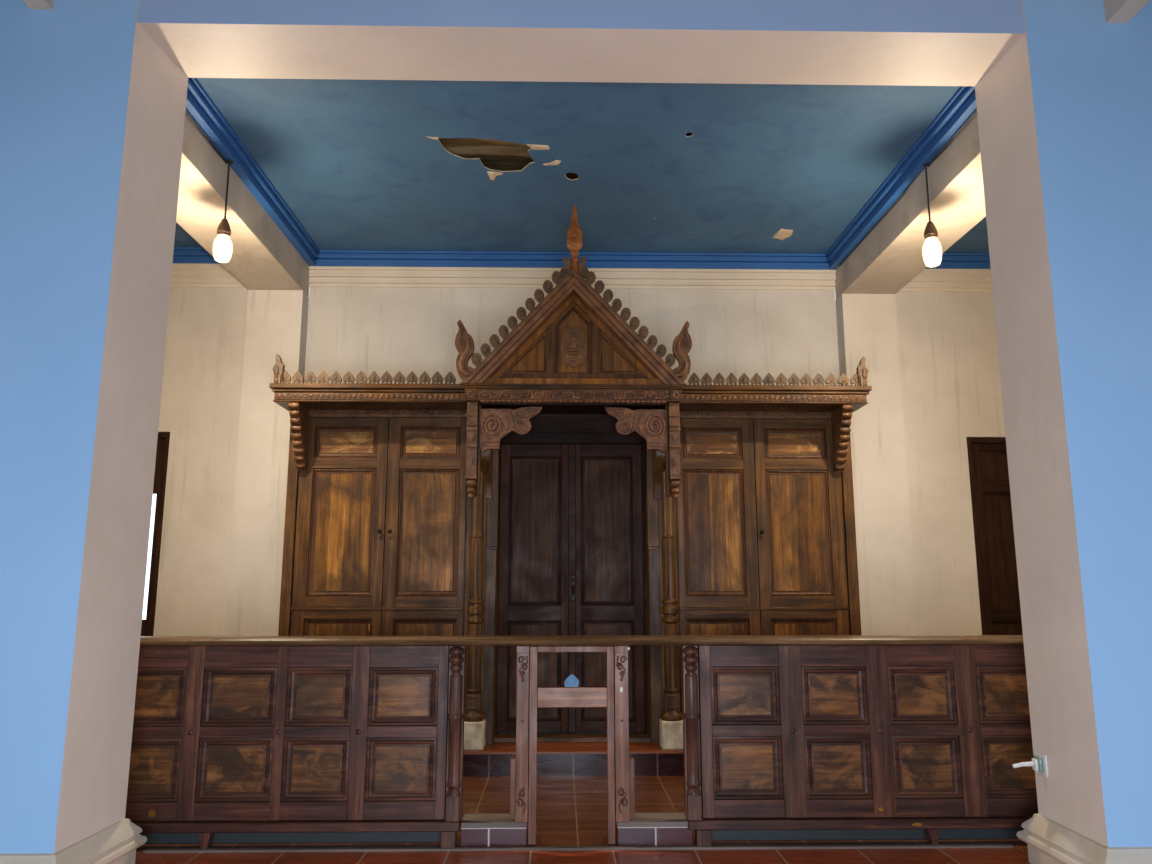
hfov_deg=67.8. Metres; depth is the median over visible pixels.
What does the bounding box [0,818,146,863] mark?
baseboard
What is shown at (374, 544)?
tall cabinet
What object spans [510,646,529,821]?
gate post
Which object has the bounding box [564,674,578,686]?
folded cloth
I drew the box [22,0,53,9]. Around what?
beam
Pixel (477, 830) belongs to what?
tiled step
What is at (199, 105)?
crown molding
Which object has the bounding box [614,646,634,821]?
gate post
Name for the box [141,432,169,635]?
door
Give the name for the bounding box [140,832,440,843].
trim
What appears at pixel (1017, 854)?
floor
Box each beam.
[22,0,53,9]
[176,111,308,296]
[835,110,985,298]
[1103,0,1149,22]
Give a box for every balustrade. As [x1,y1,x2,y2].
[125,646,465,848]
[681,645,1037,845]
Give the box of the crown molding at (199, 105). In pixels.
[173,78,990,269]
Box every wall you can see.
[0,0,1151,853]
[153,287,1005,734]
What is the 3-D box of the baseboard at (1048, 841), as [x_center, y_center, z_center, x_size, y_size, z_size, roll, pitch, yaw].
[4.239,2.157,4.375,3.613,0.262,0.776,0,-10,-1]
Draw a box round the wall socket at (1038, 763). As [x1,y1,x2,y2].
[1012,751,1047,777]
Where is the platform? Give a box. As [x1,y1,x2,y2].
[463,742,683,776]
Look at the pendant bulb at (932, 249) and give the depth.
6.29 m
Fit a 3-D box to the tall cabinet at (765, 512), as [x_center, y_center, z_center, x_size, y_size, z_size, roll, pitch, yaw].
[1.658,1.023,7.522,1.627,3.200,1.175,0,-10,-1]
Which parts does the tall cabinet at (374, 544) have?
corner post, frame, panel moulding, panel, frame, panel moulding, panel, panel moulding, panel, cornice, rail, rope moulding, frame, frame, panel moulding, panel, panel moulding, panel, panel moulding, panel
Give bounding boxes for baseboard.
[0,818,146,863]
[1016,813,1151,863]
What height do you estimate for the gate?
1.106 m
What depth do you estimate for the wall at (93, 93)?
4.62 m
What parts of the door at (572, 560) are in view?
frame, panel moulding, panel, panel moulding, panel, lock plate, handle, panel, panel moulding, panel moulding, panel, frame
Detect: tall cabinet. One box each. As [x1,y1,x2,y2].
[269,354,466,635]
[676,357,871,713]
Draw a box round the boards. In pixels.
[438,132,691,179]
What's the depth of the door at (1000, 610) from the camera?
8.22 m
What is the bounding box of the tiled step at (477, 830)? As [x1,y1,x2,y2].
[461,814,527,846]
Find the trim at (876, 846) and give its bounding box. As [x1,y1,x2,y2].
[143,844,1012,852]
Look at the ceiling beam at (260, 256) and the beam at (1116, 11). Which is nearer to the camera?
the beam at (1116, 11)
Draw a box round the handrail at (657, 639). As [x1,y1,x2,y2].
[140,635,1023,645]
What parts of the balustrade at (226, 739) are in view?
panel, panel moulding, panel, panel moulding, leg, panel moulding, panel, panel moulding, panel, foot rail, panel moulding, panel, panel moulding, panel, panel moulding, panel, panel moulding, panel, leg, post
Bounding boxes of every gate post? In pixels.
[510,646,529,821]
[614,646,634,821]
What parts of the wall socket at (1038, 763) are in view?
plate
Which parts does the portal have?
door casing, gable panel, door casing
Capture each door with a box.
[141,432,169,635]
[496,442,647,734]
[966,437,1022,634]
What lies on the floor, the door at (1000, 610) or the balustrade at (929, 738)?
the balustrade at (929, 738)
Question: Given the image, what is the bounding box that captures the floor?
[135,776,1030,863]
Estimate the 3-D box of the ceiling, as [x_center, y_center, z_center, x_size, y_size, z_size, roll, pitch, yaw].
[0.009,-2.063,7.013,10.000,0.008,3.300,0,-10,-1]
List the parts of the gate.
rail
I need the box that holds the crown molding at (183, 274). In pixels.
[171,263,992,291]
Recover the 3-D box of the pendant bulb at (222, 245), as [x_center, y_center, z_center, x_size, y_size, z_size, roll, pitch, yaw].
[-2.570,-1.741,5.828,0.132,0.843,1.116,0,-10,-1]
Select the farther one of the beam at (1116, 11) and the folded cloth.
the folded cloth
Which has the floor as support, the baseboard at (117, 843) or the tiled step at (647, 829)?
the tiled step at (647, 829)
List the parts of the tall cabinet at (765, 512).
panel, panel moulding, panel moulding, panel, panel, panel moulding, frame, frame, rope moulding, rail, cornice, panel, panel moulding, panel, panel moulding, frame, panel, panel moulding, frame, corner post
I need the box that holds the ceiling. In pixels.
[174,78,988,253]
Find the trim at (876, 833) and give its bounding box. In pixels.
[711,829,1023,839]
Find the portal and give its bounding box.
[455,205,691,750]
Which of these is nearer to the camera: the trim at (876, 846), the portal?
the trim at (876, 846)
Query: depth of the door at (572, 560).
7.58 m
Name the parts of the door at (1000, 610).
panel moulding, panel, panel moulding, panel, panel moulding, panel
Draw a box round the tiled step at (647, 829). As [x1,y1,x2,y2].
[615,813,692,845]
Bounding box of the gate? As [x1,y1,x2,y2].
[528,646,614,844]
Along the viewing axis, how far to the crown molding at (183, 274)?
8.56 m
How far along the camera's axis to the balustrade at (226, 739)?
5.00 m
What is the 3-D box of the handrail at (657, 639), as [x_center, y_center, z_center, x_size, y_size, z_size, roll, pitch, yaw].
[0.044,1.250,5.134,5.720,0.052,0.198,0,-10,-1]
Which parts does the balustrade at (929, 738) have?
post, leg, panel, panel moulding, panel, panel moulding, panel, panel moulding, panel, panel moulding, foot rail, panel, panel moulding, panel, panel moulding, leg, panel moulding, panel, panel moulding, panel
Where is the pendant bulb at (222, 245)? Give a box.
[185,111,232,254]
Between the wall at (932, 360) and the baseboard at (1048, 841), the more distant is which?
the wall at (932, 360)
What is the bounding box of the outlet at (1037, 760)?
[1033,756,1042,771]
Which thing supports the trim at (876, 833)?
on the floor
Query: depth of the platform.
6.72 m
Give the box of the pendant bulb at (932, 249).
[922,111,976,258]
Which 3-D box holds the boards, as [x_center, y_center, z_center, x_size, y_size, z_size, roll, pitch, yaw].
[0.009,-2.296,7.054,10.400,0.280,3.300,0,-10,-1]
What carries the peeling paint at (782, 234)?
attached to the ceiling
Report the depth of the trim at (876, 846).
4.88 m
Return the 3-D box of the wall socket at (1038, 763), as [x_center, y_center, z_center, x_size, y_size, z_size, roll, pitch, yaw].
[2.441,1.794,4.627,0.152,0.115,0.110,0,-10,-1]
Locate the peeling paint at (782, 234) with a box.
[425,136,792,239]
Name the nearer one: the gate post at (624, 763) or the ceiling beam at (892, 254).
the gate post at (624, 763)

